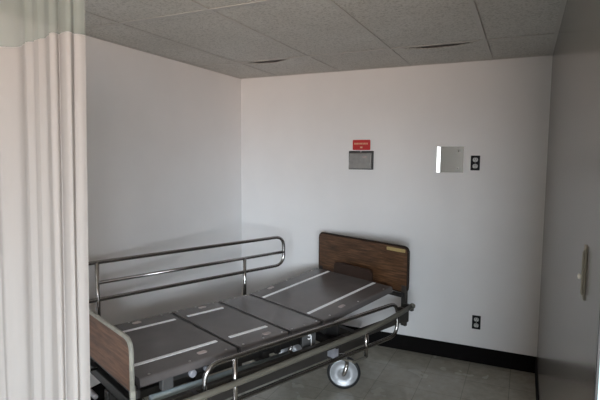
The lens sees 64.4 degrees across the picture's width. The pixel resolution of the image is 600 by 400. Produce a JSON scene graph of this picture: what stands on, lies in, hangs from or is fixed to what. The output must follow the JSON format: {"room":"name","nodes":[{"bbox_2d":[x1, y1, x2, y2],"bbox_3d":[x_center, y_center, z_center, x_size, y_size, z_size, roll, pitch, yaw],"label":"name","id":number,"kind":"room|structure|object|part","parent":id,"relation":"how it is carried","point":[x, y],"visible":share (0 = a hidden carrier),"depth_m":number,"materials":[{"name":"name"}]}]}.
{"room":"hospital room","nodes":[
{"label":"hospital room","id":0,"kind":"room"},
{"bbox_2d":[20,32,241,387],"bbox_3d":[-2.046,0.154,1.684,0.150,2.620,6.900,3,6,25],"label":"wall","id":1,"kind":"structure","parent":0,"point":[164,134],"depth_m":3.58,"materials":[{"name":"paint"}]},
{"bbox_2d":[90,383,106,399],"bbox_3d":[-1.984,1.397,1.758,0.008,0.131,6.592,3,6,25],"label":"baseboard","id":2,"kind":"structure","parent":1,"relation":"attached to","point":[99,388],"depth_m":3.14,"materials":[{"name":"black plastic"}]},
{"bbox_2d":[85,0,561,77],"bbox_3d":[1.013,-0.759,0.156,6.594,0.005,6.594,3,6,25],"label":"ceiling","id":3,"kind":"structure","parent":0,"point":[309,27],"depth_m":2.81,"materials":[{"name":"tile"}]},
{"bbox_2d":[85,0,566,78],"bbox_3d":[1.013,-0.770,0.155,6.600,0.039,6.600,3,6,25],"label":"trim","id":4,"kind":"structure","parent":3,"relation":"attached to","point":[471,2],"depth_m":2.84,"materials":[{"name":"grey paint"}]},
{"bbox_3d":[-0.625,-0.857,1.345,2.580,0.020,0.028,3,6,25],"label":"track","id":5,"kind":"object","parent":3,"relation":"attached to","visible":0},
{"bbox_2d":[0,0,89,399],"bbox_3d":[-0.953,0.195,1.590,0.710,2.130,0.079,3,6,27],"label":"privacy curtain","id":6,"kind":"object","parent":5,"relation":"hanging from","point":[45,333],"visible":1,"depth_m":1.49,"materials":[{"name":"grey fabric"}]},
{"bbox_3d":[-0.949,-0.664,1.511,0.710,0.336,0.073,3,6,27],"label":"panel","id":7,"kind":"part","parent":6,"relation":"part of","materials":[{"name":"grey fabric"}]},
{"bbox_2d":[144,340,535,399],"bbox_3d":[0.997,1.666,0.373,6.900,0.120,6.900,3,6,25],"label":"floor","id":8,"kind":"structure","parent":0,"point":[387,373],"depth_m":3.47,"materials":[{"name":"plastic"}]},
{"bbox_2d":[88,232,414,399],"bbox_3d":[-0.338,0.857,3.074,2.245,0.995,1.107,-4,7,-42],"label":"hospital bed","id":9,"kind":"object","parent":8,"relation":"on","point":[152,356],"visible":0.94,"depth_m":2.94,"materials":[{"name":"metal"}]},
{"bbox_3d":[-1.238,0.639,2.920,0.027,0.525,0.027,-4,7,-42],"label":"rail post","id":10,"kind":"part","parent":9,"relation":"part of","materials":[{"name":"silver metal"}]},
{"bbox_3d":[-1.042,0.696,2.419,0.022,0.222,0.898,-4,7,-42],"label":"footboard","id":11,"kind":"part","parent":9,"relation":"part of","materials":[{"name":"laminate"}]},
{"bbox_3d":[-0.740,0.928,2.109,0.022,0.220,0.020,-4,7,-42],"label":"footboard post","id":12,"kind":"part","parent":9,"relation":"part of","materials":[{"name":"silver metal"}]},
{"bbox_3d":[-0.816,0.464,3.289,1.870,0.258,0.026,-4,7,-42],"label":"guard rail","id":13,"kind":"part","parent":9,"relation":"part of","materials":[{"name":"silver metal"}]},
{"bbox_3d":[-0.549,0.867,2.414,0.220,0.030,0.025,-4,7,-42],"label":"pivot arm","id":14,"kind":"part","parent":9,"relation":"part of","materials":[{"name":"black paint"}]},
{"bbox_3d":[-0.515,0.917,2.921,1.335,0.050,0.896,-4,7,-42],"label":"frame","id":15,"kind":"part","parent":9,"relation":"part of","materials":[{"name":"black paint"}]},
{"bbox_3d":[-0.330,0.963,2.429,0.027,0.337,0.027,-4,7,-42],"label":"rail post","id":16,"kind":"part","parent":9,"relation":"part of","materials":[{"name":"silver metal"}]},
{"bbox_3d":[-0.292,1.016,3.134,1.810,0.192,0.430,-4,7,-42],"label":"frame","id":17,"kind":"part","parent":9,"relation":"part of","materials":[{"name":"grey paint"}]},
{"bbox_3d":[-0.425,0.642,3.663,0.027,0.397,0.027,-4,7,-42],"label":"rail post","id":18,"kind":"part","parent":9,"relation":"part of","materials":[{"name":"silver metal"}]},
{"bbox_3d":[0.085,0.845,2.743,1.962,0.117,0.042,-4,7,-42],"label":"bumper rail","id":19,"kind":"part","parent":9,"relation":"part of","materials":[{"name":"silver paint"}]},
{"bbox_3d":[0.111,0.878,2.824,1.576,0.257,0.026,-4,7,-42],"label":"guard rail","id":20,"kind":"part","parent":9,"relation":"part of","materials":[{"name":"silver metal"}]},
{"bbox_3d":[0.053,0.868,2.898,0.110,0.128,0.008,-4,7,-42],"label":"bracket plate","id":21,"kind":"part","parent":9,"relation":"part of","materials":[{"name":"grey metal"}]},
{"bbox_3d":[0.228,0.994,3.275,0.056,0.168,0.056,-4,7,-42],"label":"leg","id":22,"kind":"part","parent":9,"relation":"part of","materials":[{"name":"grey paint"}]},
{"bbox_3d":[0.389,1.036,3.093,0.140,0.017,0.016,-4,7,-42],"label":"release lever","id":23,"kind":"part","parent":9,"relation":"part of","materials":[{"name":"grey paint"}]},
{"bbox_3d":[0.478,0.478,3.788,0.022,0.328,0.904,-4,7,-42],"label":"headboard","id":24,"kind":"part","parent":9,"relation":"part of","materials":[{"name":"laminate"}]},
{"bbox_3d":[0.434,0.949,3.127,0.027,0.168,0.027,-4,7,-42],"label":"rail post","id":25,"kind":"part","parent":9,"relation":"part of","materials":[{"name":"silver metal"}]},
{"bbox_3d":[0.707,0.366,3.509,0.004,0.024,0.166,-4,7,-42],"label":"label plate","id":26,"kind":"part","parent":9,"relation":"part of","materials":[{"name":"gold metal"}]},
{"bbox_2d":[241,43,552,356],"bbox_3d":[2.447,0.039,3.292,6.600,2.620,0.150,3,6,25],"label":"wall","id":27,"kind":"structure","parent":0,"point":[473,238],"depth_m":3.90,"materials":[{"name":"paint"}]},
{"bbox_2d":[349,151,373,169],"bbox_3d":[0.515,-0.339,4.062,0.220,0.158,0.051,3,6,25],"label":"wall box","id":28,"kind":"object","parent":27,"relation":"attached to","point":[364,160],"visible":1,"depth_m":4.05,"materials":[{"name":"grey metal"}]},
{"bbox_2d":[353,140,369,149],"bbox_3d":[0.525,-0.470,4.070,0.156,0.086,0.008,3,6,25],"label":"wall sign","id":29,"kind":"object","parent":27,"relation":"attached to","point":[357,144],"visible":1,"depth_m":4.07,"materials":[{"name":"red plastic"}]},
{"bbox_2d":[339,325,535,372],"bbox_3d":[0.608,1.198,4.175,2.626,0.131,0.008,3,6,25],"label":"baseboard","id":30,"kind":"structure","parent":27,"relation":"attached to","point":[526,363],"depth_m":3.86,"materials":[{"name":"black plastic"}]},
{"bbox_2d":[436,147,463,172],"bbox_3d":[1.188,-0.320,3.770,0.203,0.205,0.007,3,6,25],"label":"cover plate","id":31,"kind":"object","parent":27,"relation":"attached to","point":[449,159],"visible":1,"depth_m":3.77,"materials":[{"name":"grey metal"}]},
{"bbox_2d":[470,156,479,169],"bbox_3d":[1.358,-0.287,3.691,0.068,0.115,0.009,3,6,25],"label":"wall outlet","id":32,"kind":"object","parent":27,"relation":"attached to","point":[475,160],"visible":1,"depth_m":3.69,"materials":[{"name":"black plastic"}]},
{"bbox_2d":[472,315,480,329],"bbox_3d":[1.399,0.972,3.780,0.064,0.110,0.009,3,6,25],"label":"wall outlet","id":33,"kind":"object","parent":27,"relation":"attached to","point":[476,320],"visible":1,"depth_m":3.78,"materials":[{"name":"black plastic"}]},
{"bbox_2d":[537,0,599,399],"bbox_3d":[1.251,0.130,2.190,0.130,2.620,2.870,3,6,25],"label":"door","id":34,"kind":"structure","parent":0,"point":[568,325],"depth_m":1.55,"materials":[{"name":"paint"}]},
{"bbox_2d":[535,357,538,399],"bbox_3d":[1.179,1.367,2.326,0.008,0.131,2.862,3,6,25],"label":"baseboard","id":35,"kind":"structure","parent":34,"relation":"attached to","point":[536,369],"depth_m":3.29,"materials":[{"name":"black plastic"}]},
{"bbox_2d":[577,244,587,300],"bbox_3d":[0.690,0.172,1.166,0.011,0.130,0.079,3,6,25],"label":"handle","id":36,"kind":"object","parent":34,"relation":"attached to","point":[582,275],"visible":1,"depth_m":1.14,"materials":[{"name":"silver metal"}]},
{"bbox_3d":[0.685,0.174,1.147,0.004,0.130,0.040,3,6,25],"label":"plate","id":37,"kind":"part","parent":36,"relation":"part of","materials":[{"name":"brown"}]},
{"bbox_2d":[594,311,599,399],"bbox_3d":[0.579,0.363,0.929,0.004,2.370,0.012,3,6,25],"label":"trim","id":38,"kind":"structure","parent":34,"relation":"attached to","point":[598,343],"depth_m":0.92,"materials":[{"name":"grey"}]},
{"bbox_2d":[597,365,599,399],"bbox_3d":[0.637,0.366,0.902,0.126,2.370,0.012,3,6,25],"label":"trim","id":39,"kind":"structure","parent":34,"relation":"attached to","point":[598,396],"depth_m":0.92,"materials":[{"name":"white paint"}]}
]}

